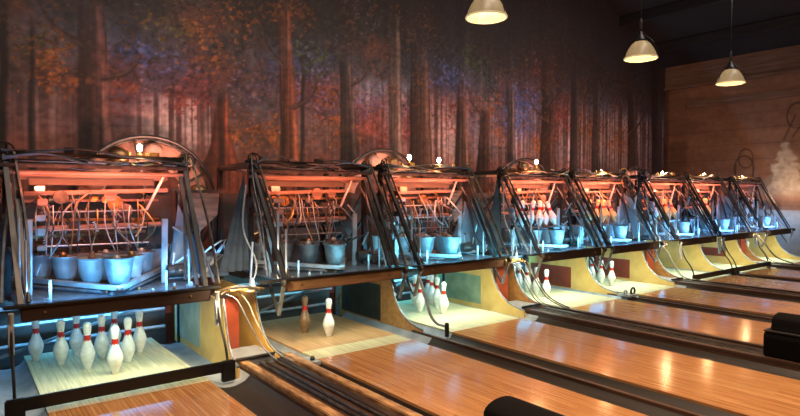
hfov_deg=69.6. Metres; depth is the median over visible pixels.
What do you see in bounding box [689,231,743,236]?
shelf
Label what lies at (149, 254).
cup
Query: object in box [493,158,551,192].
wheel
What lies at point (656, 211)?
pin
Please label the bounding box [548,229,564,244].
cup
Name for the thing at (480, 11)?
pendant lamp
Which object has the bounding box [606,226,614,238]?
cup
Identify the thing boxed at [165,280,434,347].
floor
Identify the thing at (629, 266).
panel
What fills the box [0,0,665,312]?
wall
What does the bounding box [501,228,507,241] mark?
cup
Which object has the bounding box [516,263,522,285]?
pin
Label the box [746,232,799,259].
panel
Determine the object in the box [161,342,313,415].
gutter
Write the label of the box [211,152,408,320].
machine
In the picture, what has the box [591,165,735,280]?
machine
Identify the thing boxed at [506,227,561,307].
hose tangle
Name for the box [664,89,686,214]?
trim
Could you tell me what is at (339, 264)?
shelf
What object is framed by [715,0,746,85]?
pendant lamp
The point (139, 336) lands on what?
pin
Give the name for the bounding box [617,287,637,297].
clamp
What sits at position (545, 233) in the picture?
cup
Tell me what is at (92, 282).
shelf
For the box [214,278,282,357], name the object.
panel
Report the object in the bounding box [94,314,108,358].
pin
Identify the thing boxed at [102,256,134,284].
cup
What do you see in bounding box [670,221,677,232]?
cup
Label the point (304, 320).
pin
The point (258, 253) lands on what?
cup
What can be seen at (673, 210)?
pin
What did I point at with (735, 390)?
lane
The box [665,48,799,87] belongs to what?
trim
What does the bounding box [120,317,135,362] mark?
pin
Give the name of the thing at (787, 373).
gutter
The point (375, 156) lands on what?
wheel
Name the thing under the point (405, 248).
cup
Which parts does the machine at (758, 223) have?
post, leaning post, leaning post, post, leaning post, leaning post, bent rod, bent rod, rail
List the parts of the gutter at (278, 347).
floor bracket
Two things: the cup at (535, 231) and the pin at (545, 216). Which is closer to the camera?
the cup at (535, 231)
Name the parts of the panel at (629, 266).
inset panel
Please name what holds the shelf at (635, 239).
attached to the machine at (667, 230)
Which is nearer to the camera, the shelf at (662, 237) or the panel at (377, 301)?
the panel at (377, 301)
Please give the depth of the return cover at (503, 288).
7.24 m
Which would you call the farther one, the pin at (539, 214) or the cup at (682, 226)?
the cup at (682, 226)
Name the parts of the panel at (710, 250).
inset panel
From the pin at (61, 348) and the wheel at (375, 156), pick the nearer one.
the pin at (61, 348)
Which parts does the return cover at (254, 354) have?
rod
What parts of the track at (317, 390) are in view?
guide rail, guide rail, guide rail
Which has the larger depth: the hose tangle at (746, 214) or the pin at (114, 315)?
the hose tangle at (746, 214)
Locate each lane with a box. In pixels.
[24,337,256,415]
[261,312,647,415]
[397,299,799,415]
[521,283,770,343]
[595,276,799,315]
[665,268,799,290]
[711,263,799,278]
[758,257,799,263]
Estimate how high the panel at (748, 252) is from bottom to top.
0.622 m
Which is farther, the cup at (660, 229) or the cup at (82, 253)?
the cup at (660, 229)
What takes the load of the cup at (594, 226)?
on the machine at (612, 236)
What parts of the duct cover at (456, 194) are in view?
support post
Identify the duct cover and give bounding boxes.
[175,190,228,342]
[442,191,480,281]
[593,191,611,275]
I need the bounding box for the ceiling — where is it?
[605,0,799,67]
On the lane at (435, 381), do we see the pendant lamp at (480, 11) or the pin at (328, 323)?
the pin at (328, 323)
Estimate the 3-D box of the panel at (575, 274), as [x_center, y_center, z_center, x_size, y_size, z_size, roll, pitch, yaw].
[2.562,0.971,8.656,0.030,0.622,1.581,-1,2,-38]
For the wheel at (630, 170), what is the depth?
13.38 m
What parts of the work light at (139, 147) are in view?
glass bulb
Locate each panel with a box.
[175,295,239,378]
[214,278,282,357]
[340,280,423,331]
[436,268,524,317]
[492,263,546,307]
[529,256,618,294]
[587,247,674,286]
[643,249,686,280]
[646,240,723,271]
[700,237,765,267]
[737,239,772,263]
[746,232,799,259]
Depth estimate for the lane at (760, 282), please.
9.35 m
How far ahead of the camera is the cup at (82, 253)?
5.02 m
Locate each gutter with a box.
[0,360,46,415]
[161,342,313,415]
[267,338,432,415]
[342,312,683,415]
[412,322,737,415]
[449,302,799,379]
[541,284,771,322]
[636,296,772,317]
[664,267,797,281]
[675,285,799,302]
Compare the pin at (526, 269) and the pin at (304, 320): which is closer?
the pin at (304, 320)
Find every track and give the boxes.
[240,352,422,415]
[524,304,799,371]
[674,278,799,300]
[766,262,799,269]
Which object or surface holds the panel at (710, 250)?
on the floor
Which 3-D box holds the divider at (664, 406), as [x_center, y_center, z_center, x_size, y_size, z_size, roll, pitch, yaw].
[2.730,1.417,2.641,0.040,0.126,8.480,-1,2,-38]
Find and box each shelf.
[7,276,159,301]
[10,278,202,309]
[11,267,160,290]
[229,262,326,278]
[244,261,387,279]
[254,254,344,269]
[346,255,409,265]
[375,253,492,266]
[489,246,587,255]
[518,226,562,228]
[562,241,642,246]
[579,222,620,224]
[627,237,650,240]
[629,235,703,240]
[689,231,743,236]
[733,227,773,231]
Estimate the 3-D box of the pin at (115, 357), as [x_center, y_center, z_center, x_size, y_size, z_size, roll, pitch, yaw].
[-2.250,1.117,4.548,0.118,0.381,0.118,1,2,32]
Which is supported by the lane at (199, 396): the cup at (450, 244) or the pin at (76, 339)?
the pin at (76, 339)
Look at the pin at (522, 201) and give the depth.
7.93 m
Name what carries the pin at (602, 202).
on the shelf at (609, 222)
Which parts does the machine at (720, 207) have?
post, leaning post, leaning post, post, leaning post, leaning post, sweep plate, rail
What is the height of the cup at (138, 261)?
0.228 m
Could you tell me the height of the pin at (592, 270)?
0.381 m
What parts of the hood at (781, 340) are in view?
seam trim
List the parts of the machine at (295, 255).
post, post, leaning post, leaning post, upright plate, leaning post, motor, sweep arm, carrier rod, rack rod, rack rail, rack rail, rack rail, rack rod, post, rack rod, rail, upright plate, motor, post, leaning post, leaning post, leaning post, sweep arm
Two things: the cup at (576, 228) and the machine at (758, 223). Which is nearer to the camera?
the cup at (576, 228)
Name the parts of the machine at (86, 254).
post, post, leaning post, sweep arm, sweep plate, leaning post, leaning post, upright plate, rack rod, motor, rack rod, carrier rod, rack rod, rack rod, lever, rack rod, rack rail, rack rod, rack rail, rack rail, lever, rack rod, rack rod, rail, rack rod, rack rod, rack rod, carrier rod, rack rod, post, upright plate, motor, post, leaning post, leaning post, leaning post, sweep arm, sweep plate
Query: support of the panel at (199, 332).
on the floor
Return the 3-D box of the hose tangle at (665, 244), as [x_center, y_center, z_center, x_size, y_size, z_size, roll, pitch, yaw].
[4.349,0.671,9.239,0.436,0.941,0.772,-1,2,-38]
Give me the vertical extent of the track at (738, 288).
0.155 m
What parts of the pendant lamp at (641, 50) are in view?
lamp shade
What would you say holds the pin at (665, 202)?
on the shelf
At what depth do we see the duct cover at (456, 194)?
7.99 m
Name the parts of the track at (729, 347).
guide rail, guide rail, guide rail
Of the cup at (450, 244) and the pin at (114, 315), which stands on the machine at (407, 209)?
the cup at (450, 244)
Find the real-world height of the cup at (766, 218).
0.243 m
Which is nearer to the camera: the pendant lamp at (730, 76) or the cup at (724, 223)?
the pendant lamp at (730, 76)
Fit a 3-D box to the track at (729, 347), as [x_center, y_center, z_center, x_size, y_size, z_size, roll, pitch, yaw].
[4.236,1.372,3.753,0.480,0.155,8.400,-1,2,-38]
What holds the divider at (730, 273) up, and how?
on the floor
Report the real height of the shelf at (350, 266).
0.015 m
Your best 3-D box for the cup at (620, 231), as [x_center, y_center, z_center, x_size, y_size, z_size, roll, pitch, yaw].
[3.402,0.394,8.898,0.233,0.243,0.233,-1,2,-38]
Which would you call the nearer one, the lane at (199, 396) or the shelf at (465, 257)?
the lane at (199, 396)
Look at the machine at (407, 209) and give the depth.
7.02 m
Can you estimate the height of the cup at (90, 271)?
0.228 m
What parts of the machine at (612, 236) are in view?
post, post, post, leaning post, upright plate, leaning post, leaning post, sweep arm, upright plate, post, leaning post, rail, leaning post, sweep arm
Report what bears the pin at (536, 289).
on the lane at (696, 321)
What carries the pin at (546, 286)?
on the lane at (696, 321)
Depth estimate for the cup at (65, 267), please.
4.72 m
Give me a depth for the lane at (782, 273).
10.32 m
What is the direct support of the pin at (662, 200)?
on the shelf
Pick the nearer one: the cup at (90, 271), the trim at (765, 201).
the cup at (90, 271)
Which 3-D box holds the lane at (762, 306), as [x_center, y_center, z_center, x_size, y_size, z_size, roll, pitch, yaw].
[5.753,1.323,5.823,1.054,0.100,9.820,-1,2,-38]
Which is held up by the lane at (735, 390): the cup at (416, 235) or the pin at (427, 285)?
the pin at (427, 285)
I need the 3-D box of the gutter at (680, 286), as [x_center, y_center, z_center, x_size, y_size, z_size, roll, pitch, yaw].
[6.319,1.331,6.216,0.315,0.104,9.750,-1,2,-38]
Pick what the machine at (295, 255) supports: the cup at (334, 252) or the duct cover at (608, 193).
the cup at (334, 252)
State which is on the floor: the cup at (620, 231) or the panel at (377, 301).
the panel at (377, 301)
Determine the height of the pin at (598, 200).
0.380 m
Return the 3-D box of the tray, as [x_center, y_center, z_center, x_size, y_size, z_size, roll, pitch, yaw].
[0.382,0.533,6.940,1.279,0.055,0.994,-1,2,-38]
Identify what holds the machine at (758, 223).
on the floor
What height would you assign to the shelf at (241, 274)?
0.015 m
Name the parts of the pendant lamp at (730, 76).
lamp shade, cord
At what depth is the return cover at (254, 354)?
5.09 m
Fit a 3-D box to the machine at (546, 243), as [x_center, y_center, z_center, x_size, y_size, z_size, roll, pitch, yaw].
[1.859,0.397,8.063,1.868,1.971,2.185,-1,2,-38]
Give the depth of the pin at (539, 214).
8.23 m
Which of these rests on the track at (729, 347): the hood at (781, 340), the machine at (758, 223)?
the hood at (781, 340)
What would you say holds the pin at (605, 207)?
on the shelf at (609, 222)
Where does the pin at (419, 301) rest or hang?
on the lane at (735, 390)
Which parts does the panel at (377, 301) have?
inset panel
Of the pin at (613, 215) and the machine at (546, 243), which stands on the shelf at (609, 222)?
the pin at (613, 215)
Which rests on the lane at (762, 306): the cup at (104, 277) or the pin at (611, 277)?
the pin at (611, 277)
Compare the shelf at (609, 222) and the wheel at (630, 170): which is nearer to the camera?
the shelf at (609, 222)
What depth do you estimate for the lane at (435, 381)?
4.57 m
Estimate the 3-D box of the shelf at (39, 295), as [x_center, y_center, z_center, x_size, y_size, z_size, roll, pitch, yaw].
[-2.366,0.671,4.686,1.320,0.015,0.860,-1,2,-38]
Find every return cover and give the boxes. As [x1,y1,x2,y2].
[211,292,274,368]
[496,266,540,312]
[646,249,682,280]
[740,239,762,262]
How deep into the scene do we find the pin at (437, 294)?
7.14 m
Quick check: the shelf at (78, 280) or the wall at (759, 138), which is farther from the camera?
the wall at (759, 138)
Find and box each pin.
[28,320,43,360]
[53,319,68,364]
[69,316,83,354]
[79,322,95,369]
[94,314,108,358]
[107,311,121,345]
[107,325,123,373]
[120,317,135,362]
[133,310,146,352]
[299,295,310,332]
[323,298,334,336]
[410,275,417,304]
[415,282,424,311]
[424,275,429,300]
[427,275,434,303]
[433,277,440,306]
[439,282,448,313]
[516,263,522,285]
[518,200,525,227]
[523,266,530,290]
[526,200,535,226]
[532,267,540,293]
[535,200,543,226]
[542,202,548,225]
[542,269,550,296]
[545,201,556,225]
[589,257,595,277]
[592,199,599,222]
[597,260,604,282]
[599,200,605,222]
[604,200,609,222]
[606,200,616,222]
[607,261,615,285]
[653,206,658,219]
[658,199,664,219]
[664,199,668,215]
[668,199,676,218]
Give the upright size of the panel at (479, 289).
0.622 m
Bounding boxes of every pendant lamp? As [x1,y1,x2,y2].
[464,0,507,23]
[623,0,657,62]
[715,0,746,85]
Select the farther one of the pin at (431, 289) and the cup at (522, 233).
the cup at (522, 233)
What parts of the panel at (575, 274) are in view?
inset panel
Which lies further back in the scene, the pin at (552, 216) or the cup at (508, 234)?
the pin at (552, 216)
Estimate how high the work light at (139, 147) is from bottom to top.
0.105 m
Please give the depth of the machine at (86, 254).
4.77 m
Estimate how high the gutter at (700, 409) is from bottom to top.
0.104 m
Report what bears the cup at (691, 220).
on the machine at (720, 207)
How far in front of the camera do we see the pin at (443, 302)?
6.74 m
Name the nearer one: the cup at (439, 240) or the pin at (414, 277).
the cup at (439, 240)
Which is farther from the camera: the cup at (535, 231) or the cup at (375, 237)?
the cup at (535, 231)
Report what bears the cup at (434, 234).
on the machine at (407, 209)
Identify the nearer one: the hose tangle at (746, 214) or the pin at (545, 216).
the pin at (545, 216)
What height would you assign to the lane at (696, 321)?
0.100 m
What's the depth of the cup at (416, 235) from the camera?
7.07 m
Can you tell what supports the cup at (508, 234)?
on the machine at (546, 243)
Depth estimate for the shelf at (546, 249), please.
7.89 m
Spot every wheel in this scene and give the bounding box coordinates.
[73,135,214,247]
[338,148,420,192]
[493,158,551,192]
[610,166,648,192]
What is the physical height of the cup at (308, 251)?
0.228 m
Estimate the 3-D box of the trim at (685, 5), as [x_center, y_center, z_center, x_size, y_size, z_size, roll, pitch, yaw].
[9.079,-4.428,9.364,0.140,0.200,12.000,-1,2,-38]
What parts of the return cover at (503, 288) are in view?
rod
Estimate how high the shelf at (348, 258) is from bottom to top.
0.015 m
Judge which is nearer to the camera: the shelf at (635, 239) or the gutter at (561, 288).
the gutter at (561, 288)
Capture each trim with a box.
[619,0,727,26]
[652,14,799,52]
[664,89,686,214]
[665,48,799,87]
[687,87,799,107]
[733,200,799,210]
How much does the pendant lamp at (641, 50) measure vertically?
4.132 m
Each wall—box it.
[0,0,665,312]
[664,45,799,254]
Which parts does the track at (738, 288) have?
guide rail, guide rail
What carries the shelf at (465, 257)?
attached to the machine at (407, 209)
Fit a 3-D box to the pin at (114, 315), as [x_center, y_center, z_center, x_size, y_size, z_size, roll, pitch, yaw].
[-2.614,1.097,5.267,0.118,0.381,0.118,0,2,-7]
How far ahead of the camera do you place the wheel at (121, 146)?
6.95 m
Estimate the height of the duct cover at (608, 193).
1.625 m
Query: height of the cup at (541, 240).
0.228 m
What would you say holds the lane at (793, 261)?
on the floor
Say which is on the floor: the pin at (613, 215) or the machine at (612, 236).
the machine at (612, 236)
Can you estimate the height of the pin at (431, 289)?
0.381 m
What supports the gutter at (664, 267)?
on the floor
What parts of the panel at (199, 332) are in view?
inset panel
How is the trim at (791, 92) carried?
attached to the wall at (759, 138)
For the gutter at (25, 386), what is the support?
on the floor
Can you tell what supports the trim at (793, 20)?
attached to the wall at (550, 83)
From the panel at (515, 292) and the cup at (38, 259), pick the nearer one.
the cup at (38, 259)
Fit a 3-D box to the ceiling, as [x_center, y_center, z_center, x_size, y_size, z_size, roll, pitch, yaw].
[3.961,-4.843,5.459,17.540,2.847,12.100,-1,2,-38]
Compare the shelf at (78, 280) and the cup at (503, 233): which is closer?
the shelf at (78, 280)
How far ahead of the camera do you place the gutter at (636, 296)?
7.32 m
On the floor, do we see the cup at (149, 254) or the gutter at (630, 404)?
the gutter at (630, 404)
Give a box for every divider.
[412,330,704,415]
[607,293,771,320]
[730,273,799,281]
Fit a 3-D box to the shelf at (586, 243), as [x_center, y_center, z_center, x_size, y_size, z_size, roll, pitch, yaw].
[3.258,0.554,9.032,1.320,0.015,0.860,-1,2,-38]
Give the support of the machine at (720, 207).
on the floor
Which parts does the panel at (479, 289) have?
inset panel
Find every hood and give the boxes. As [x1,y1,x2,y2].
[484,396,563,415]
[763,312,799,362]
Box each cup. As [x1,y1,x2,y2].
[32,253,54,278]
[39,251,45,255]
[50,255,79,280]
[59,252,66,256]
[66,251,93,277]
[76,256,105,282]
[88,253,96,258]
[95,252,118,279]
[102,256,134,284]
[109,249,130,254]
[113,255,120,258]
[120,254,144,279]
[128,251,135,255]
[134,250,154,274]
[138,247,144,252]
[144,247,160,270]
[254,241,263,259]
[279,242,293,261]
[298,243,319,263]
[323,243,345,264]
[372,235,385,249]
[399,235,409,251]
[414,234,430,252]
[417,236,434,252]
[431,233,447,251]
[436,235,452,253]
[441,236,459,254]
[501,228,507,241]
[505,229,520,242]
[520,229,534,242]
[526,230,542,246]
[534,228,547,243]
[540,229,550,243]
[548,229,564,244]
[572,225,584,236]
[593,226,606,237]
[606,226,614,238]
[612,225,627,238]
[658,222,668,232]
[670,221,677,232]
[677,221,689,235]
[685,219,692,230]
[716,219,729,229]
[758,216,770,225]
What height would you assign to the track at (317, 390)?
0.155 m
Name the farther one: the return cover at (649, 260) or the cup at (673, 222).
the cup at (673, 222)
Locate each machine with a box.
[0,141,235,415]
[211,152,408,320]
[334,158,511,336]
[450,166,606,308]
[520,168,664,277]
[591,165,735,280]
[641,172,770,273]
[685,175,795,263]
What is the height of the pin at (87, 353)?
0.381 m
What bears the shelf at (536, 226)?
attached to the machine at (546, 243)
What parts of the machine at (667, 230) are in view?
leaning post, leaning post, leaning post, post, upright plate, leaning post, sweep arm, sweep plate, leaning post, rail, sweep arm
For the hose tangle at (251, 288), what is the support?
on the track at (317, 390)
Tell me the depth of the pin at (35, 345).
4.87 m
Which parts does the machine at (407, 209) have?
post, post, leaning post, upright plate, leaning post, leaning post, carrier rod, sweep arm, post, rack rail, curved arm, upright plate, rail, post, motor, leaning post, leaning post, leaning post, sweep arm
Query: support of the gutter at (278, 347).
on the floor
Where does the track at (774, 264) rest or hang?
on the floor
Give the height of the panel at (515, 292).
0.622 m
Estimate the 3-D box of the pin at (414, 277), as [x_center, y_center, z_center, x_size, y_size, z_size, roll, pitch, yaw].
[0.190,1.042,7.317,0.118,0.381,0.118,-1,2,-19]
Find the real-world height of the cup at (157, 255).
0.228 m
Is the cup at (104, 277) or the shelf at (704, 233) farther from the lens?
the shelf at (704, 233)
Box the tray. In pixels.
[370,250,461,257]
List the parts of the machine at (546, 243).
post, post, leaning post, upright plate, post, leaning post, carrier rod, sweep arm, bent rod, bent rod, upright plate, post, motor, leaning post, rail, leaning post, sweep arm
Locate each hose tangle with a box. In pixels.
[214,242,293,361]
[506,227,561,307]
[655,219,700,280]
[746,214,786,263]
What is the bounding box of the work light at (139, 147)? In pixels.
[127,144,148,155]
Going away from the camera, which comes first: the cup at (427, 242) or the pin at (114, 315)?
the pin at (114, 315)
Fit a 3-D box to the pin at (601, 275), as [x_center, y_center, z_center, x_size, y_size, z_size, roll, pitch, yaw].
[3.170,0.994,9.076,0.118,0.381,0.118,-1,2,-36]
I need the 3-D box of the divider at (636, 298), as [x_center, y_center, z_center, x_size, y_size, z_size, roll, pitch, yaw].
[5.542,1.358,4.814,0.040,0.126,8.480,-1,2,-38]
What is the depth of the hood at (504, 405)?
2.80 m
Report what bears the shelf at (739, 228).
attached to the machine at (758, 223)
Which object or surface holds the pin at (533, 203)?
on the shelf at (536, 226)

